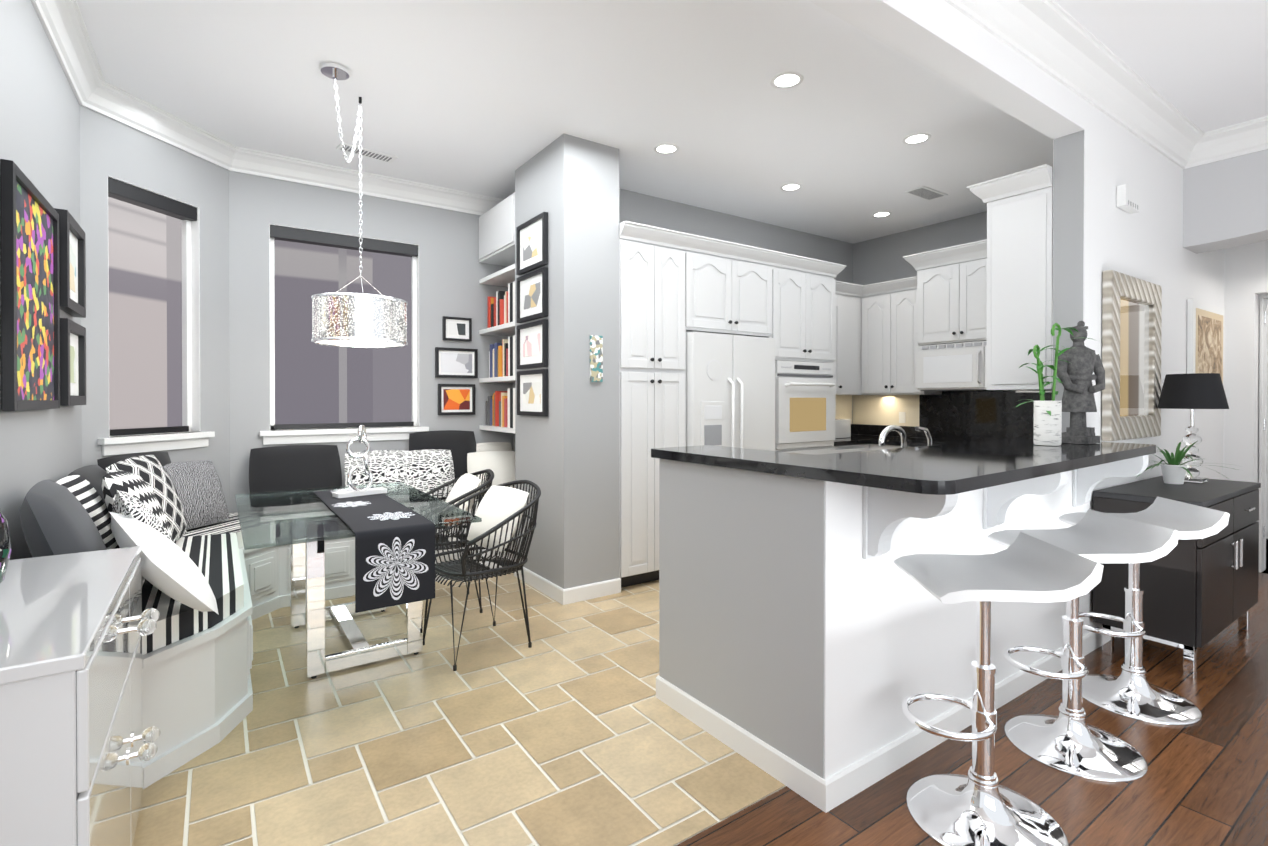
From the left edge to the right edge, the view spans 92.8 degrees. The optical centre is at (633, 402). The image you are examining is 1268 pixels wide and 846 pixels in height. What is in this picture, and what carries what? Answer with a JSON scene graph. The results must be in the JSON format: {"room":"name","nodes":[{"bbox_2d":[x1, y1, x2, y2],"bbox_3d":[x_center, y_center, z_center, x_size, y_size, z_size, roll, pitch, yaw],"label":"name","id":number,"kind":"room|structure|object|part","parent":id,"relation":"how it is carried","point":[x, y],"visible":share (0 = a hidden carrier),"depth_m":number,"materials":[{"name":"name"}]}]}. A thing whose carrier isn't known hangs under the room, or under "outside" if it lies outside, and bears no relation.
{"room":"dining room","nodes":[
{"label":"dining room","id":0,"kind":"room"},
{"bbox_2d":[0,0,512,559],"bbox_3d":[-0.760,-0.203,2.894,3.500,2.950,4.400,0,0,-35],"label":"wall","id":1,"kind":"structure","parent":0,"point":[60,148],"depth_m":3.90,"materials":[{"name":"grey paint"}]},
{"bbox_2d":[1,161,67,410],"bbox_3d":[-2.244,-0.383,2.257,0.030,0.820,0.700,0,0,-35],"label":"picture frame","id":2,"kind":"object","parent":1,"relation":"attached to","point":[43,284],"depth_m":2.27,"materials":[{"name":"black plastic"}]},
{"bbox_2d":[64,210,85,317],"bbox_3d":[-2.601,-0.627,2.787,0.045,0.420,0.440,0,0,-35],"label":"picture frame","id":3,"kind":"object","parent":1,"relation":"attached to","point":[76,235],"depth_m":2.87,"materials":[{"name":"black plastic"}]},
{"bbox_2d":[68,315,85,405],"bbox_3d":[-2.601,-0.177,2.790,0.045,0.380,0.440,0,0,-35],"label":"picture frame","id":4,"kind":"object","parent":1,"relation":"attached to","point":[76,332],"depth_m":2.86,"materials":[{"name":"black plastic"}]},
{"bbox_2d":[97,176,214,455],"bbox_3d":[-2.829,-0.474,3.552,0.155,1.515,0.681,0,0,10],"label":"window","id":5,"kind":"structure","parent":1,"relation":"in","point":[154,302],"depth_m":3.60,"materials":[{"name":"white glass"}]},
{"bbox_3d":[-2.901,-0.522,3.565,0.010,1.420,0.561,0,0,10],"label":"pane","id":6,"kind":"part","parent":5,"relation":"part of","materials":[{"name":"clear glass"}]},
{"bbox_2d":[31,0,503,214],"bbox_3d":[-0.936,-1.609,2.672,2.670,0.135,4.250,0,0,-35],"label":"crown molding","id":7,"kind":"structure","parent":1,"relation":"attached to","point":[64,26],"depth_m":3.72,"materials":[{"name":"white wood"}]},
{"bbox_2d":[260,224,428,444],"bbox_3d":[-2.120,-0.475,4.484,1.130,1.525,0.155,0,0,-35],"label":"window","id":8,"kind":"structure","parent":1,"relation":"in","point":[326,393],"depth_m":4.47,"materials":[{"name":"white glass"}]},
{"bbox_3d":[-2.162,-0.523,4.543,1.010,1.430,0.010,0,0,-35],"label":"pane","id":9,"kind":"part","parent":8,"relation":"part of","materials":[{"name":"clear glass"}]},
{"bbox_2d":[435,347,477,377],"bbox_3d":[-1.437,-0.320,4.894,0.340,0.240,0.030,0,0,-35],"label":"picture frame","id":10,"kind":"object","parent":1,"relation":"attached to","point":[449,362],"depth_m":4.89,"materials":[{"name":"black plastic"}]},
{"bbox_2d":[438,384,474,414],"bbox_3d":[-1.437,-0.025,4.896,0.300,0.250,0.030,0,0,-35],"label":"picture frame","id":11,"kind":"object","parent":1,"relation":"attached to","point":[456,399],"depth_m":4.89,"materials":[{"name":"black plastic"}]},
{"bbox_2d":[443,316,471,341],"bbox_3d":[-1.433,-0.595,4.895,0.230,0.190,0.030,0,0,-35],"label":"picture frame","id":12,"kind":"object","parent":1,"relation":"attached to","point":[454,328],"depth_m":4.89,"materials":[{"name":"black plastic"}]},
{"bbox_2d":[514,567,569,604],"bbox_3d":[-0.653,1.217,4.092,0.013,0.095,0.763,0,0,-35],"label":"baseboard","id":13,"kind":"structure","parent":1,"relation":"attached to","point":[561,595],"depth_m":3.97,"materials":[{"name":"white wood"}]},
{"bbox_2d":[570,578,620,603],"bbox_3d":[-0.250,1.219,3.915,0.390,0.095,0.013,0,0,-35],"label":"baseboard","id":14,"kind":"structure","parent":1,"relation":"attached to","point":[609,587],"depth_m":3.91,"materials":[{"name":"white wood"}]},
{"bbox_2d":[133,571,784,845],"bbox_3d":[0.243,1.265,4.082,6.590,0.001,3.700,0,0,-35],"label":"floor","id":15,"kind":"structure","parent":0,"point":[601,810],"depth_m":2.23,"materials":[{"name":"stone"}]},
{"bbox_2d":[0,546,159,845],"bbox_3d":[-1.424,0.872,1.440,0.437,0.820,0.994,0,0,-35],"label":"dresser","id":16,"kind":"object","parent":15,"relation":"on","point":[75,753],"visible":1,"depth_m":1.22,"materials":[{"name":"white wood"}]},
{"bbox_2d":[0,509,11,583],"bbox_3d":[-1.548,0.310,1.381,0.176,0.300,0.176,0,0,-35],"label":"vase","id":17,"kind":"object","parent":16,"relation":"on","point":[5,547],"visible":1,"depth_m":1.41,"materials":[{"name":"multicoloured glass"}]},
{"bbox_2d":[19,430,515,788],"bbox_3d":[-1.459,0.749,3.432,2.646,1.039,2.422,0,0,-35],"label":"banquette","id":18,"kind":"object","parent":15,"relation":"on","point":[212,588],"visible":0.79,"depth_m":2.48,"materials":[{"name":"white wood"}]},
{"bbox_2d":[19,479,106,557],"bbox_3d":[-1.957,0.509,2.096,0.160,0.500,0.520,-24,15,-35],"label":"pillow","id":19,"kind":"object","parent":18,"relation":"on","point":[54,521],"depth_m":1.93,"materials":[{"name":"grey fabric"}]},
{"bbox_2d":[68,465,106,506],"bbox_3d":[-2.462,0.514,2.793,0.140,0.460,0.460,-19,9,-27],"label":"pillow","id":20,"kind":"object","parent":18,"relation":"on","point":[94,474],"depth_m":2.71,"materials":[{"name":"black fabric"}]},
{"bbox_2d":[56,475,119,549],"bbox_3d":[-2.198,0.516,2.428,0.140,0.460,0.460,-21,11,-30],"label":"pillow","id":21,"kind":"object","parent":18,"relation":"on","point":[81,488],"depth_m":2.40,"materials":[{"name":"grey fabric"}]},
{"bbox_2d":[97,452,170,470],"bbox_3d":[-2.695,0.501,3.324,0.130,0.460,0.460,-15,-1,4],"label":"pillow","id":22,"kind":"object","parent":18,"relation":"on","point":[163,457],"depth_m":3.32,"materials":[{"name":"black fabric"}]},
{"bbox_2d":[102,471,172,540],"bbox_3d":[-2.183,0.515,2.670,0.140,0.460,0.460,-24,7,-27],"label":"pillow","id":23,"kind":"object","parent":18,"relation":"on","point":[127,482],"depth_m":2.57,"materials":[{"name":"white fabric"}]},
{"bbox_2d":[112,490,172,541],"bbox_3d":[-1.895,0.547,2.358,0.420,0.420,0.130,8,30,44],"label":"pillow","id":24,"kind":"object","parent":18,"relation":"on","point":[126,507],"depth_m":2.24,"materials":[{"name":"white fabric"}]},
{"bbox_2d":[106,455,186,542],"bbox_3d":[-2.433,0.503,3.032,0.140,0.480,0.480,-19,8,-14],"label":"pillow","id":25,"kind":"object","parent":18,"relation":"on","point":[147,467],"depth_m":3.06,"materials":[{"name":"white fabric"}]},
{"bbox_2d":[109,512,218,614],"bbox_3d":[-1.675,0.568,2.146,0.500,0.340,0.130,17,50,35],"label":"pillow","id":26,"kind":"object","parent":18,"relation":"on","point":[166,566],"depth_m":2.04,"materials":[{"name":"white fabric"}]},
{"bbox_2d":[163,460,228,529],"bbox_3d":[-2.604,0.539,3.545,0.150,0.400,0.440,-20,-3,10],"label":"pillow","id":27,"kind":"object","parent":18,"relation":"on","point":[198,487],"depth_m":3.54,"materials":[{"name":"grey fabric"}]},
{"bbox_2d":[249,445,341,495],"bbox_3d":[-2.309,0.506,4.138,0.560,0.440,0.150,0,-17,-37],"label":"pillow","id":28,"kind":"object","parent":18,"relation":"on","point":[291,467],"depth_m":4.09,"materials":[{"name":"black fabric"}]},
{"bbox_2d":[345,450,407,487],"bbox_3d":[-1.829,0.534,4.323,0.440,0.400,0.130,0,-21,-35],"label":"pillow","id":29,"kind":"object","parent":18,"relation":"on","point":[386,466],"depth_m":4.30,"materials":[{"name":"white fabric"}]},
{"bbox_2d":[405,449,454,497],"bbox_3d":[-1.550,0.533,4.517,0.400,0.380,0.130,0,-21,-29],"label":"pillow","id":30,"kind":"object","parent":18,"relation":"on","point":[426,470],"depth_m":4.49,"materials":[{"name":"white fabric"}]},
{"bbox_2d":[409,430,476,482],"bbox_3d":[-1.481,0.472,4.734,0.540,0.520,0.150,0,-15,-35],"label":"pillow","id":31,"kind":"object","parent":18,"relation":"on","point":[462,444],"depth_m":4.73,"materials":[{"name":"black fabric"}]},
{"bbox_2d":[467,451,514,490],"bbox_3d":[-1.105,0.551,4.787,0.420,0.360,0.130,0,-26,-26],"label":"pillow","id":32,"kind":"object","parent":18,"relation":"on","point":[502,463],"depth_m":4.75,"materials":[{"name":"white fabric"}]},
{"bbox_2d":[476,442,511,451],"bbox_3d":[-1.152,0.520,4.961,0.360,0.400,0.120,0,-16,-35],"label":"pillow","id":33,"kind":"object","parent":18,"relation":"on","point":[488,446],"depth_m":4.97,"materials":[{"name":"white fabric"}]},
{"bbox_2d":[235,425,481,678],"bbox_3d":[-1.441,0.697,3.009,0.885,1.150,1.447,0,0,-35],"label":"dining table","id":34,"kind":"object","parent":15,"relation":"on","point":[390,528],"visible":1,"depth_m":2.78,"materials":[{"name":"clear glass"}]},
{"bbox_2d":[427,469,493,612],"bbox_3d":[-1.158,0.847,3.739,0.562,0.841,0.599,0,0,-35],"label":"rattan chair","id":35,"kind":"object","parent":15,"relation":"on","point":[465,485],"visible":0.27,"depth_m":3.68,"materials":[{"name":"black wicker"}]},
{"bbox_2d":[445,473,479,528],"bbox_3d":[-1.085,0.607,3.772,0.120,0.340,0.400,32,-15,-26],"label":"pillow","id":36,"kind":"object","parent":35,"relation":"on","point":[467,482],"depth_m":3.70,"materials":[{"name":"white fabric"}]},
{"bbox_2d":[423,480,540,670],"bbox_3d":[-0.792,0.850,3.174,0.558,0.841,0.597,0,0,-35],"label":"rattan chair","id":37,"kind":"object","parent":15,"relation":"on","point":[501,510],"visible":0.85,"depth_m":3.13,"materials":[{"name":"black wicker"}]},
{"bbox_2d":[467,486,528,551],"bbox_3d":[-0.732,0.610,3.226,0.400,0.340,0.120,0,-28,47],"label":"pillow","id":38,"kind":"object","parent":37,"relation":"on","point":[498,503],"depth_m":3.16,"materials":[{"name":"white fabric"}]},
{"bbox_2d":[619,221,662,587],"bbox_3d":[-0.129,0.033,4.374,0.340,2.460,0.636,0,0,-35],"label":"tall cabinet","id":39,"kind":"object","parent":15,"relation":"on","point":[640,264],"depth_m":4.11,"materials":[{"name":"white"}]},
{"bbox_2d":[663,228,690,447],"bbox_3d":[0.060,0.032,4.504,0.358,2.460,0.636,0,0,-35],"label":"tall cabinet","id":40,"kind":"object","parent":15,"relation":"on","point":[676,262],"depth_m":4.28,"materials":[{"name":"white"}]},
{"bbox_2d":[687,328,782,451],"bbox_3d":[0.591,0.373,4.843,0.935,1.775,0.686,0,0,-35],"label":"refrigerator","id":41,"kind":"object","parent":15,"relation":"on","point":[715,349],"depth_m":4.52,"materials":[{"name":"white metal"}]},
{"bbox_2d":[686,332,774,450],"bbox_3d":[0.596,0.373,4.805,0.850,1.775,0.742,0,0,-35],"label":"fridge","id":42,"kind":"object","parent":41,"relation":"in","point":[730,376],"depth_m":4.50,"materials":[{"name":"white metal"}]},
{"bbox_2d":[783,360,842,451],"bbox_3d":[1.354,0.015,5.200,0.800,0.715,0.369,0,0,-35],"label":"wall oven","id":43,"kind":"object","parent":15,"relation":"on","point":[812,389],"depth_m":5.09,"materials":[{"name":"white metal"}]},
{"bbox_2d":[843,432,886,443],"bbox_3d":[2.058,0.361,5.892,1.131,0.040,0.626,0,0,-35],"label":"countertop","id":44,"kind":"structure","parent":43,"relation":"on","point":[852,439],"depth_m":5.61,"materials":[{"name":"black stone"}]},
{"bbox_2d":[789,448,842,454],"bbox_3d":[1.290,0.817,5.358,0.868,0.880,0.636,0,0,-35],"label":"base cabinet","id":45,"kind":"object","parent":15,"relation":"on","point":[813,451],"depth_m":5.18,"materials":[{"name":"white wood"}]},
{"bbox_2d":[843,440,870,452],"bbox_3d":[1.754,0.815,5.679,0.523,0.880,0.636,0,0,-35],"label":"base cabinet","id":46,"kind":"object","parent":15,"relation":"on","point":[866,446],"depth_m":5.53,"materials":[{"name":"white"}]},
{"bbox_2d":[871,444,894,449],"bbox_3d":[3.017,0.824,4.976,0.596,0.870,2.036,0,0,-35],"label":"base cabinet","id":47,"kind":"object","parent":15,"relation":"on","point":[873,446],"depth_m":5.52,"materials":[{"name":"white"}]},
{"bbox_2d":[871,436,942,447],"bbox_3d":[3.013,0.367,4.952,0.626,0.040,2.006,0,0,-35],"label":"countertop","id":48,"kind":"structure","parent":47,"relation":"on","point":[899,441],"depth_m":5.37,"materials":[{"name":"black stone"}]},
{"bbox_2d":[923,436,991,443],"bbox_3d":[2.856,0.341,5.175,0.480,0.008,0.720,0,0,-35],"label":"cooktop","id":49,"kind":"object","parent":48,"relation":"in","point":[940,441],"depth_m":5.22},
{"bbox_2d":[512,134,618,588],"bbox_3d":[-0.660,-0.213,4.543,0.500,2.950,1.500,0,0,-35],"label":"pillar","id":50,"kind":"structure","parent":0,"point":[566,449],"depth_m":3.91,"materials":[{"name":"grey"}]},
{"bbox_2d":[479,192,514,433],"bbox_3d":[-0.960,-0.657,4.788,0.304,1.765,0.742,0,0,-35],"label":"shelf","id":51,"kind":"object","parent":50,"relation":"in","point":[497,234],"visible":0.58,"depth_m":4.73,"materials":[{"name":"white wood"}]},
{"bbox_2d":[590,335,602,381],"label":"framed picture","id":52,"kind":"object","parent":50,"relation":"attached to","point":[596,342],"depth_m":3.90,"materials":[{"name":"multicoloured plastic"}]},
{"bbox_2d":[77,0,1267,243],"bbox_3d":[1.394,-1.734,3.855,8.450,0.100,5.550,0,0,-35],"label":"ceiling","id":53,"kind":"structure","parent":0,"point":[481,96],"depth_m":3.24,"materials":[{"name":"white paint"}]},
{"bbox_2d":[321,62,366,281],"bbox_3d":[-1.526,-1.186,3.151,0.128,0.984,0.351,0,0,-11],"label":"chain","id":54,"kind":"object","parent":53,"relation":"hanging from","point":[331,70],"depth_m":3.09,"materials":[{"name":"silver metal"}]},
{"bbox_2d":[311,286,407,347],"bbox_3d":[-1.507,-0.443,3.331,0.480,0.243,0.480,0,0,40],"label":"pendant light","id":55,"kind":"object","parent":53,"relation":"hanging from","point":[359,320],"depth_m":3.14,"materials":[{"name":"silver metal"}]},
{"bbox_2d":[336,143,397,162],"bbox_3d":[-1.795,-1.679,4.066,0.360,0.009,0.124,0,1,-44],"label":"ceiling vent","id":56,"kind":"object","parent":53,"relation":"in","point":[365,152],"depth_m":4.06,"materials":[{"name":"white metal"}]},
{"bbox_2d":[654,143,678,153],"bbox_3d":[0.214,-1.683,4.007,0.167,0.004,0.167,0,1,-44],"label":"recessed light","id":57,"kind":"object","parent":53,"relation":"in","point":[665,148],"depth_m":4.00,"materials":[{"name":"white"}]},
{"bbox_2d":[771,72,803,88],"bbox_3d":[0.797,-1.677,3.145,0.167,0.004,0.167,0,1,-44],"label":"recessed light","id":58,"kind":"object","parent":53,"relation":"in","point":[783,80],"depth_m":3.14,"materials":[{"name":"white"}]},
{"bbox_2d":[780,183,801,190],"bbox_3d":[1.232,-1.687,4.734,0.167,0.004,0.167,0,0,-41],"label":"recessed light","id":59,"kind":"object","parent":53,"relation":"in","point":[788,187],"depth_m":4.73,"materials":[{"name":"white"}]},
{"bbox_2d":[872,212,891,217],"bbox_3d":[2.230,-1.692,5.435,0.167,0.004,0.167,0,1,-44],"label":"recessed light","id":60,"kind":"object","parent":53,"relation":"in","point":[879,214],"depth_m":5.43,"materials":[{"name":"white"}]},
{"bbox_2d":[902,133,930,144],"bbox_3d":[1.804,-1.682,3.852,0.167,0.004,0.167,0,1,-44],"label":"recessed light","id":61,"kind":"object","parent":53,"relation":"in","point":[913,139],"depth_m":3.85,"materials":[{"name":"white"}]},
{"bbox_2d":[904,186,947,200],"bbox_3d":[2.355,-1.684,4.866,0.359,0.009,0.159,0,0,-35],"label":"ceiling vent","id":62,"kind":"object","parent":53,"relation":"in","point":[925,193],"depth_m":4.85,"materials":[{"name":"white metal"}]},
{"bbox_2d":[619,189,854,423],"bbox_3d":[0.964,-0.220,5.610,3.555,2.950,0.150,0,0,-35],"label":"wall","id":63,"kind":"structure","parent":0,"point":[634,207],"depth_m":5.47,"materials":[{"name":"grey"}]},
{"bbox_2d":[691,236,738,331],"bbox_3d":[0.402,-0.864,4.735,0.510,0.670,0.636,0,0,-35],"label":"upper cabinet","id":64,"kind":"object","parent":63,"relation":"attached to","point":[714,278],"depth_m":4.48,"materials":[{"name":"white wood"}]},
{"bbox_2d":[739,244,766,335],"bbox_3d":[0.723,-0.866,4.956,0.510,0.670,0.636,0,0,-35],"label":"upper cabinet","id":65,"kind":"object","parent":63,"relation":"attached to","point":[752,276],"depth_m":4.71,"materials":[{"name":"white wood"}]},
{"bbox_2d":[767,249,838,359],"bbox_3d":[1.239,-0.775,5.306,0.865,0.855,0.648,0,0,-35],"label":"upper cabinet","id":66,"kind":"object","parent":63,"relation":"attached to","point":[803,307],"depth_m":5.05,"materials":[{"name":"white"}]},
{"bbox_2d":[843,424,854,435],"bbox_3d":[1.877,0.285,6.135,1.111,0.107,0.020,0,0,-35],"label":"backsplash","id":67,"kind":"structure","parent":63,"relation":"attached to","point":[847,428],"depth_m":5.84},
{"bbox_2d":[839,281,866,395],"bbox_3d":[2.161,-0.613,6.090,0.729,1.070,0.406,0,0,-35],"label":"upper cabinet","id":68,"kind":"object","parent":63,"relation":"attached to","point":[852,308],"depth_m":5.93,"materials":[{"name":"white"}]},
{"bbox_2d":[879,425,931,447],"bbox_3d":[1.453,0.237,3.209,0.486,0.241,0.056,0,0,-35],"label":"faucet","id":69,"kind":"object","parent":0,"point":[883,434],"depth_m":3.17,"materials":[{"name":"silver metal"}]},
{"bbox_2d":[855,211,1011,390],"bbox_3d":[3.158,-0.219,5.429,0.150,2.950,2.640,0,0,-35],"label":"wall","id":70,"kind":"structure","parent":0,"point":[876,260],"depth_m":5.97,"materials":[{"name":"grey paint"}]},
{"bbox_2d":[867,282,882,395],"bbox_3d":[2.499,-0.612,5.937,0.346,1.070,0.390,0,0,-35],"label":"upper cabinet","id":71,"kind":"object","parent":70,"relation":"attached to","point":[874,300],"depth_m":5.86,"materials":[{"name":"white wood"}]},
{"bbox_2d":[883,277,942,395],"bbox_3d":[2.650,-0.610,5.719,0.346,1.070,0.380,0,0,-35],"label":"upper cabinet","id":72,"kind":"object","parent":70,"relation":"attached to","point":[896,305],"depth_m":5.68,"materials":[{"name":"white wood"}]},
{"bbox_2d":[911,246,954,343],"bbox_3d":[2.832,-0.913,5.345,0.469,0.800,0.440,0,0,-35],"label":"upper cabinet","id":73,"kind":"object","parent":70,"relation":"attached to","point":[933,287],"depth_m":5.27,"materials":[{"name":"white wood"}]},
{"bbox_2d":[911,340,982,391],"bbox_3d":[2.855,-0.310,5.273,0.505,0.395,0.582,0,0,-35],"label":"microwave","id":74,"kind":"object","parent":70,"relation":"attached to","point":[940,365],"depth_m":5.17,"materials":[{"name":"white plastic"}]},
{"bbox_2d":[855,392,1051,439],"bbox_3d":[2.984,0.119,5.527,0.020,0.447,2.276,0,0,-35],"label":"backsplash","id":75,"kind":"structure","parent":70,"relation":"attached to","point":[952,415],"depth_m":5.41,"materials":[{"name":"black stone"}]},
{"bbox_2d":[955,240,982,339],"bbox_3d":[3.031,-0.911,5.056,0.469,0.800,0.378,0,0,-35],"label":"upper cabinet","id":76,"kind":"object","parent":70,"relation":"attached to","point":[969,274],"depth_m":5.02,"materials":[{"name":"white"}]},
{"bbox_2d":[1011,392,1051,395],"bbox_3d":[3.352,-0.659,4.719,0.326,1.160,0.535,0,0,-35],"label":"upper cabinet","id":77,"kind":"object","parent":70,"relation":"attached to","point":[1012,393],"depth_m":5.02,"materials":[{"name":"white"}]},
{"bbox_2d":[659,0,1224,778],"bbox_3d":[1.528,-0.201,2.615,7.550,2.950,0.140,0,0,-35],"label":"wall","id":78,"kind":"structure","parent":0,"point":[795,626],"depth_m":2.12,"materials":[{"name":"white"}]},
{"bbox_2d":[656,675,813,804],"bbox_3d":[0.339,1.229,2.267,0.013,0.095,0.843,0,0,-35],"label":"baseboard","id":79,"kind":"structure","parent":78,"relation":"attached to","point":[790,773],"depth_m":2.19,"materials":[{"name":"white wood"}]},
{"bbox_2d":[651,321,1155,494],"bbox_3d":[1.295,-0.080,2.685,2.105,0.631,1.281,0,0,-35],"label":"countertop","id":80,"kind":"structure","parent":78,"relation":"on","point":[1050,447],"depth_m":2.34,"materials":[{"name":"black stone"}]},
{"bbox_2d":[1016,323,1093,445],"bbox_3d":[1.946,-0.087,2.820,0.339,0.566,0.333,0,0,-35],"label":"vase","id":81,"kind":"object","parent":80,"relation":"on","point":[1068,363],"depth_m":2.85,"materials":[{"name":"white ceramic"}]},
{"bbox_2d":[814,625,1114,812],"bbox_3d":[2.339,1.224,3.091,4.243,0.095,0.013,0,0,-35],"label":"baseboard","id":82,"kind":"structure","parent":78,"relation":"attached to","point":[826,795],"depth_m":2.15,"materials":[{"name":"white wood"}]},
{"bbox_2d":[863,455,1147,558],"bbox_3d":[1.570,0.379,2.396,1.789,0.274,0.272,0,0,-35],"label":"corbels","id":83,"kind":"object","parent":78,"relation":"attached to","point":[886,512],"depth_m":2.25,"materials":[{"name":"white paint"}]},
{"bbox_2d":[983,164,1052,391],"bbox_3d":[2.917,-0.654,3.859,2.020,1.160,0.326,0,0,-35],"label":"upper cabinet","id":84,"kind":"object","parent":78,"relation":"attached to","point":[1018,245],"depth_m":3.28,"materials":[{"name":"white wood"}]},
{"bbox_2d":[944,0,1211,168],"bbox_3d":[1.062,-1.593,2.120,6.230,0.160,0.130,0,0,-35],"label":"crown molding","id":85,"kind":"structure","parent":78,"relation":"attached to","point":[1055,40],"depth_m":2.90,"materials":[{"name":"white wood"}]},
{"bbox_2d":[1116,184,1139,213],"bbox_3d":[2.714,-1.115,3.312,0.220,0.110,0.044,0,0,-35],"label":"door chime","id":86,"kind":"object","parent":78,"relation":"attached to","point":[1127,198],"visible":1,"depth_m":3.27,"materials":[{"name":"white plastic"}]},
{"bbox_2d":[1102,270,1161,440],"bbox_3d":[2.784,-0.245,3.365,0.790,0.890,0.045,0,0,-35],"label":"wall mirror","id":87,"kind":"object","parent":78,"relation":"attached to","point":[1131,333],"visible":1,"depth_m":3.33,"materials":[{"name":"silver glass"}]},
{"bbox_2d":[1187,299,1224,386],"bbox_3d":[3.995,-0.366,4.207,0.780,0.640,0.034,0,0,-35],"label":"framed picture","id":88,"kind":"object","parent":78,"relation":"attached to","point":[1205,337],"visible":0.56,"depth_m":4.12,"materials":[{"name":"white paper"}]},
{"bbox_2d":[1258,300,1266,568],"bbox_3d":[4.462,0.240,4.813,0.800,2.020,0.040,0,1,43],"label":"door","id":89,"kind":"structure","parent":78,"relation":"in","point":[1258,425],"depth_m":4.53,"materials":[{"name":"white wood"}]},
{"bbox_2d":[1257,294,1267,572],"bbox_3d":[4.939,0.192,4.170,0.171,2.145,1.030,0,0,-35],"label":"door frame","id":90,"kind":"structure","parent":78,"relation":"attached to","point":[1262,386],"depth_m":4.48,"materials":[{"name":"white wood"}]},
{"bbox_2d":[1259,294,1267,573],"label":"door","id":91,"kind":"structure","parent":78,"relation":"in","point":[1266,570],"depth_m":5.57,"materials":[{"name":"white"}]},
{"bbox_2d":[676,539,1267,845],"bbox_3d":[2.549,1.322,-0.921,14.000,0.050,7.145,0,0,-35],"label":"floor","id":92,"kind":"structure","parent":0,"point":[1203,781],"depth_m":2.04,"materials":[{"name":"brown wood"}]},
{"bbox_2d":[894,531,1103,845],"bbox_3d":[1.079,0.855,1.849,0.574,0.846,0.568,0,0,-35],"label":"bar stool","id":93,"kind":"object","parent":92,"relation":"on","point":[978,804],"visible":0.98,"depth_m":1.82,"materials":[{"name":"chrome"},{"name":"white plastic"}]},
{"bbox_2d":[987,509,1178,782],"bbox_3d":[1.635,0.853,2.240,0.568,0.846,0.557,0,0,-35],"label":"bar stool","id":94,"kind":"object","parent":92,"relation":"on","point":[1069,740],"visible":0.98,"depth_m":2.20,"materials":[{"name":"chrome"},{"name":"white plastic"}]},
{"bbox_2d":[1058,496,1229,725],"bbox_3d":[2.156,0.850,2.593,0.574,0.846,0.573,0,0,-35],"label":"bar stool","id":95,"kind":"object","parent":92,"relation":"on","point":[1130,691],"visible":0.77,"depth_m":2.56,"materials":[{"name":"chrome"},{"name":"white plastic"}]},
{"bbox_2d":[1093,476,1260,678],"bbox_3d":[2.914,0.859,3.206,1.121,0.823,0.436,0,0,-35],"label":"sideboard","id":96,"kind":"object","parent":92,"relation":"on","point":[1200,593],"visible":0.81,"depth_m":2.94,"materials":[{"name":"black painted wood"},{"name":"chrome"}]},
{"bbox_2d":[1135,441,1232,483],"bbox_3d":[2.963,0.328,3.308,0.408,0.234,0.556,0,0,-35],"label":"potted plant","id":97,"kind":"object","parent":96,"relation":"on","point":[1173,469],"visible":0.96,"depth_m":3.29,"materials":[{"name":"green plant"}]},
{"bbox_2d":[1157,373,1228,482],"bbox_3d":[3.151,0.142,3.409,0.300,0.605,0.300,0,0,-35],"label":"table lamp","id":98,"kind":"object","parent":96,"relation":"on","point":[1192,391],"visible":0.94,"depth_m":3.34,"materials":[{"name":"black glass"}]},
{"bbox_2d":[1183,149,1267,482],"bbox_3d":[4.365,-0.204,3.091,0.300,2.950,2.300,0,0,-35],"label":"wall","id":99,"kind":"structure","parent":0,"point":[1225,204],"depth_m":3.72,"materials":[{"name":"grey paint"}]},
{"bbox_2d":[1208,116,1267,161],"bbox_3d":[4.228,-1.598,2.902,0.130,0.160,2.160,0,0,-35],"label":"crown molding","id":100,"kind":"structure","parent":99,"relation":"attached to","point":[1251,136],"depth_m":3.69,"materials":[{"name":"white wood"}]}
]}

